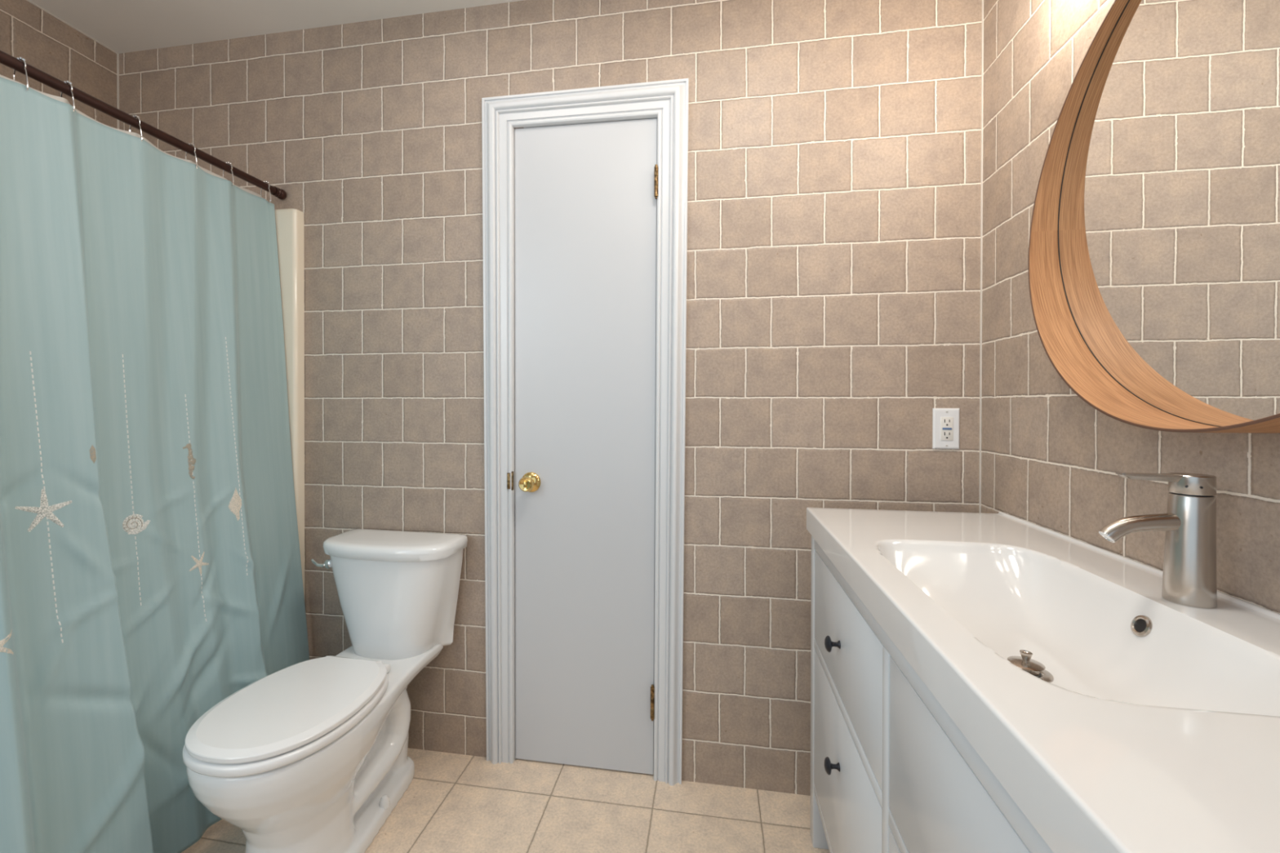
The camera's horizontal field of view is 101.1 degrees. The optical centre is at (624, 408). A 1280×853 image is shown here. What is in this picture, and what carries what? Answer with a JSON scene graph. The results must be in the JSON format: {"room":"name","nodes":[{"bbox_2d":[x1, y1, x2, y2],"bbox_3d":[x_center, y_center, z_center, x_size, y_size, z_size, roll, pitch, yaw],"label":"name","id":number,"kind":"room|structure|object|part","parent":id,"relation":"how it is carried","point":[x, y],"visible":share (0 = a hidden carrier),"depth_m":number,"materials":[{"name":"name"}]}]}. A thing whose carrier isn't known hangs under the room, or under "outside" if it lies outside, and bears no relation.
{"room":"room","nodes":[
{"label":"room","id":0,"kind":"room"},
{"bbox_2d":[0,0,117,128],"bbox_3d":[-2.171,-0.083,0.794,0.120,2.497,2.450,0,0,10],"label":"wall","id":1,"kind":"structure","parent":0,"point":[46,43],"depth_m":1.80,"materials":[{"name":"tile"}]},
{"bbox_2d":[26,0,117,53],"bbox_3d":[-2.108,-1.329,0.774,0.004,0.004,2.446,0,0,10],"label":"caulk line","id":2,"kind":"structure","parent":1,"relation":"attached to","point":[28,1],"depth_m":1.83,"materials":[{"name":"beige"}]},
{"bbox_2d":[0,74,267,200],"bbox_3d":[-1.235,0.145,1.117,0.230,1.741,1.396,0,0,10],"label":"liner","id":3,"kind":"object","parent":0,"point":[58,98],"visible":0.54,"depth_m":1.38,"materials":[{"name":"fabric"}]},
{"bbox_2d":[29,0,522,53],"bbox_3d":[-0.647,-1.367,0.531,3.207,0.080,2.690,0,0,10],"label":"ceiling","id":4,"kind":"structure","parent":0,"point":[123,26],"depth_m":1.79,"materials":[{"name":"white paint"}]},
{"bbox_2d":[181,747,830,852],"bbox_3d":[-0.651,1.209,0.545,3.207,0.080,2.690,0,0,10],"label":"floor","id":5,"kind":"structure","parent":0,"point":[452,802],"depth_m":1.50,"materials":[{"name":"tile"}]},
{"bbox_2d":[275,208,304,595],"bbox_3d":[-1.518,0.232,1.907,0.780,1.858,0.040,0,0,10],"label":"tub surround","id":6,"kind":"object","parent":5,"relation":"on","point":[290,222],"visible":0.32,"depth_m":1.83,"materials":[{"name":"beige plastic"}]},
{"bbox_2d":[182,528,467,852],"bbox_3d":[-0.805,0.789,1.441,0.459,0.750,0.710,0,0,11],"label":"toilet","id":7,"kind":"object","parent":5,"relation":"on","point":[310,756],"visible":1,"depth_m":1.35,"materials":[{"name":"white ceramic"}]},
{"bbox_3d":[-0.819,0.752,1.309,0.360,0.024,0.446,0,0,11],"label":"seat","id":8,"kind":"part","parent":7,"relation":"part of","materials":[{"name":"white plastic"}]},
{"bbox_3d":[-0.819,0.726,1.308,0.352,0.020,0.438,0,0,11],"label":"seat lid","id":9,"kind":"part","parent":7,"relation":"part of","materials":[{"name":"white plastic"}]},
{"bbox_3d":[-0.795,0.965,1.429,0.355,0.398,0.675,0,0,11],"label":"bowl","id":10,"kind":"part","parent":7,"relation":"part of","materials":[{"name":"white ceramic"}]},
{"bbox_3d":[-0.956,0.491,1.663,0.075,0.030,0.024,0,0,11],"label":"flush lever","id":11,"kind":"part","parent":7,"relation":"part of","materials":[{"name":"silver metal"}]},
{"bbox_3d":[-0.744,0.435,1.679,0.434,0.044,0.214,0,0,11],"label":"tank lid","id":12,"kind":"part","parent":7,"relation":"part of","materials":[{"name":"white ceramic"}]},
{"bbox_3d":[-0.744,0.617,1.685,0.408,0.325,0.192,0,0,11],"label":"tank","id":13,"kind":"part","parent":7,"relation":"part of","materials":[{"name":"white ceramic"}]},
{"bbox_2d":[810,535,1053,852],"bbox_3d":[0.629,0.755,0.787,0.512,0.829,1.245,0,0,10],"label":"vanity cabinet","id":14,"kind":"object","parent":5,"relation":"on","point":[891,771],"visible":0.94,"depth_m":0.83,"materials":[{"name":"white paint"}]},
{"bbox_3d":[0.527,0.752,1.413,0.044,0.829,0.044,0,0,10],"label":"leg","id":15,"kind":"part","parent":14,"relation":"part of","materials":[{"name":"white paint"}]},
{"bbox_3d":[0.416,1.008,0.824,0.019,0.022,1.157,0,0,10],"label":"rail","id":16,"kind":"part","parent":14,"relation":"part of","materials":[{"name":"white paint"}]},
{"bbox_3d":[0.441,0.760,1.118,0.031,0.033,0.033,0,0,10],"label":"knob","id":17,"kind":"part","parent":14,"relation":"part of","materials":[{"name":"grey metal"}]},
{"bbox_3d":[0.441,0.500,1.117,0.031,0.033,0.033,0,0,10],"label":"knob","id":18,"kind":"part","parent":14,"relation":"part of","materials":[{"name":"grey metal"}]},
{"bbox_3d":[0.465,0.815,1.114,0.020,0.357,0.562,0,0,10],"label":"drawer","id":19,"kind":"part","parent":14,"relation":"part of","materials":[{"name":"white paint"}]},
{"bbox_3d":[0.465,0.623,1.113,0.020,0.024,0.566,0,0,10],"label":"rail","id":20,"kind":"part","parent":14,"relation":"part of","materials":[{"name":"white paint"}]},
{"bbox_3d":[0.466,0.492,1.113,0.020,0.234,0.562,0,0,10],"label":"drawer","id":21,"kind":"part","parent":14,"relation":"part of","materials":[{"name":"white paint"}]},
{"bbox_3d":[0.367,0.819,0.529,0.020,0.357,0.556,0,0,10],"label":"drawer","id":22,"kind":"part","parent":14,"relation":"part of","materials":[{"name":"white paint"}]},
{"bbox_3d":[0.367,0.626,0.528,0.020,0.024,0.560,0,0,10],"label":"rail","id":23,"kind":"part","parent":14,"relation":"part of","materials":[{"name":"white paint"}]},
{"bbox_3d":[0.368,0.495,0.527,0.020,0.234,0.556,0,0,10],"label":"drawer","id":24,"kind":"part","parent":14,"relation":"part of","materials":[{"name":"white paint"}]},
{"bbox_2d":[806,507,1279,852],"bbox_3d":[0.645,0.338,0.788,0.494,0.126,1.306,0,0,10],"label":"washbasin","id":25,"kind":"object","parent":14,"relation":"in","point":[1150,723],"visible":1,"depth_m":0.65,"materials":[{"name":"white ceramic"}]},
{"bbox_2d":[1007,649,1045,676],"bbox_3d":[0.608,0.383,0.797,0.046,0.028,0.046,0,0,10],"label":"plug","id":26,"kind":"object","parent":25,"relation":"on","point":[1024,662],"visible":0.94,"depth_m":0.79,"materials":[{"name":"silver metal"}]},
{"bbox_3d":[0.608,0.376,0.797,0.016,0.013,0.016,0,0,10],"label":"knob","id":27,"kind":"part","parent":26,"relation":"part of","materials":[{"name":"silver metal"}]},
{"bbox_2d":[1098,471,1217,608],"bbox_3d":[0.777,0.188,0.770,0.140,0.186,0.055,0,0,10],"label":"faucet","id":28,"kind":"object","parent":25,"relation":"on","point":[1188,522],"visible":1,"depth_m":0.75,"materials":[{"name":"silver metal"}]},
{"bbox_3d":[0.762,0.175,0.774,0.107,0.046,0.025,0,0,10],"label":"spout","id":29,"kind":"part","parent":28,"relation":"part of","materials":[{"name":"silver metal"}]},
{"bbox_3d":[0.774,0.101,0.772,0.086,0.012,0.024,0,0,10],"label":"lever","id":30,"kind":"part","parent":28,"relation":"part of","materials":[{"name":"silver metal"}]},
{"bbox_2d":[119,0,982,795],"bbox_3d":[-0.436,-0.086,1.806,3.207,2.497,0.120,0,0,10],"label":"wall","id":31,"kind":"structure","parent":0,"point":[833,275],"depth_m":1.63,"materials":[{"name":"tile"}]},
{"bbox_2d":[116,53,119,128],"bbox_3d":[-1.908,-0.089,1.989,0.004,2.497,0.004,0,0,10],"label":"caulk line","id":32,"kind":"structure","parent":31,"relation":"attached to","point":[117,54],"depth_m":1.98,"materials":[{"name":"beige"}]},
{"bbox_2d":[0,49,286,199],"bbox_3d":[-1.338,-0.753,1.107,0.036,0.036,1.550,0,0,10],"label":"curtain rod","id":33,"kind":"object","parent":31,"relation":"attached to","point":[6,59],"visible":0.99,"depth_m":1.36,"materials":[{"name":"brown metal"}]},
{"bbox_2d":[13,57,28,91],"bbox_3d":[-1.327,-0.733,1.157,0.041,0.078,0.007,0,0,10],"label":"curtain hook","id":34,"kind":"object","parent":33,"relation":"hanging from","point":[24,60],"visible":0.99,"depth_m":1.16,"materials":[{"name":"silver metal"}]},
{"bbox_2d":[60,80,75,111],"bbox_3d":[-1.313,-0.734,1.241,0.041,0.078,0.007,0,0,10],"label":"curtain hook","id":35,"kind":"object","parent":33,"relation":"hanging from","point":[67,81],"visible":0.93,"depth_m":1.24,"materials":[{"name":"silver metal"}]},
{"bbox_2d":[128,115,142,141],"bbox_3d":[-1.288,-0.734,1.388,0.041,0.078,0.007,0,0,10],"label":"curtain hook","id":36,"kind":"object","parent":33,"relation":"hanging from","point":[135,116],"visible":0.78,"depth_m":1.39,"materials":[{"name":"silver metal"}]},
{"bbox_2d":[185,142,197,168],"bbox_3d":[-1.263,-0.735,1.536,0.041,0.078,0.007,0,0,10],"label":"curtain hook","id":37,"kind":"object","parent":33,"relation":"hanging from","point":[190,144],"visible":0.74,"depth_m":1.53,"materials":[{"name":"silver metal"}]},
{"bbox_2d":[222,161,234,186],"bbox_3d":[-1.244,-0.736,1.654,0.041,0.078,0.007,0,0,10],"label":"curtain hook","id":38,"kind":"object","parent":33,"relation":"hanging from","point":[228,162],"visible":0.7,"depth_m":1.65,"materials":[{"name":"silver metal"}]},
{"bbox_2d":[0,76,309,852],"bbox_3d":[-1.206,0.213,1.118,0.256,1.844,1.406,0,0,10],"label":"shower curtain","id":39,"kind":"object","parent":38,"relation":"hanging from","point":[151,571],"visible":0.93,"depth_m":1.29,"materials":[{"name":"teal fabric"}]},
{"bbox_2d":[260,180,271,203],"bbox_3d":[-1.220,-0.737,1.793,0.041,0.078,0.007,0,0,10],"label":"curtain hook","id":40,"kind":"object","parent":33,"relation":"hanging from","point":[265,181],"visible":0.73,"depth_m":1.79,"materials":[{"name":"silver metal"}]},
{"bbox_2d":[481,78,688,786],"bbox_3d":[-0.134,0.072,1.696,0.676,2.184,0.058,0,0,10],"label":"door frame","id":41,"kind":"structure","parent":31,"relation":"attached to","point":[667,101],"depth_m":1.68,"materials":[{"name":"white paint"}]},
{"bbox_3d":[-0.373,0.237,1.727,0.018,0.063,0.016,0,0,10],"label":"strike plate","id":42,"kind":"part","parent":41,"relation":"part of","materials":[{"name":"gold metal"}]},
{"bbox_2d":[515,118,657,774],"bbox_3d":[-0.129,0.119,1.684,0.475,2.076,0.096,0,0,10],"label":"door","id":43,"kind":"structure","parent":31,"relation":"in","point":[586,194],"depth_m":1.70,"materials":[{"name":"grey paint"}]},
{"bbox_3d":[-0.310,0.241,1.698,0.066,0.066,0.060,0,0,10],"label":"knob","id":44,"kind":"part","parent":43,"relation":"part of","materials":[{"name":"gold metal"}]},
{"bbox_2d":[932,408,959,448],"bbox_3d":[0.925,0.058,1.512,0.070,0.117,0.010,0,0,10],"label":"wall outlet","id":45,"kind":"object","parent":31,"relation":"attached to","point":[945,421],"visible":1,"depth_m":1.51,"materials":[{"name":"white plastic"}]},
{"bbox_2d":[940,417,953,440],"bbox_3d":[0.925,0.058,1.510,0.033,0.067,0.003,0,0,10],"label":"receptacle","id":46,"kind":"object","parent":45,"relation":"attached to","point":[946,423],"depth_m":1.51,"materials":[{"name":"white plastic"}]},
{"bbox_2d":[981,0,1279,613],"bbox_3d":[0.873,-0.075,0.283,0.120,2.497,2.450,0,0,10],"label":"wall","id":47,"kind":"structure","parent":0,"point":[1051,460],"depth_m":1.19,"materials":[{"name":"tile"}]},
{"bbox_2d":[978,0,983,513],"bbox_3d":[1.015,-0.082,1.499,0.003,2.497,0.004,0,0,10],"label":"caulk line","id":48,"kind":"structure","parent":47,"relation":"attached to","point":[982,25],"depth_m":1.50,"materials":[{"name":"beige"}]},
{"bbox_2d":[1027,0,1279,433],"bbox_3d":[0.837,-0.386,0.744,0.102,0.839,0.839,0,0,10],"label":"round mirror","id":49,"kind":"object","parent":47,"relation":"attached to","point":[1153,261],"visible":1,"depth_m":0.86,"materials":[{"name":"brown wood"}]}
]}

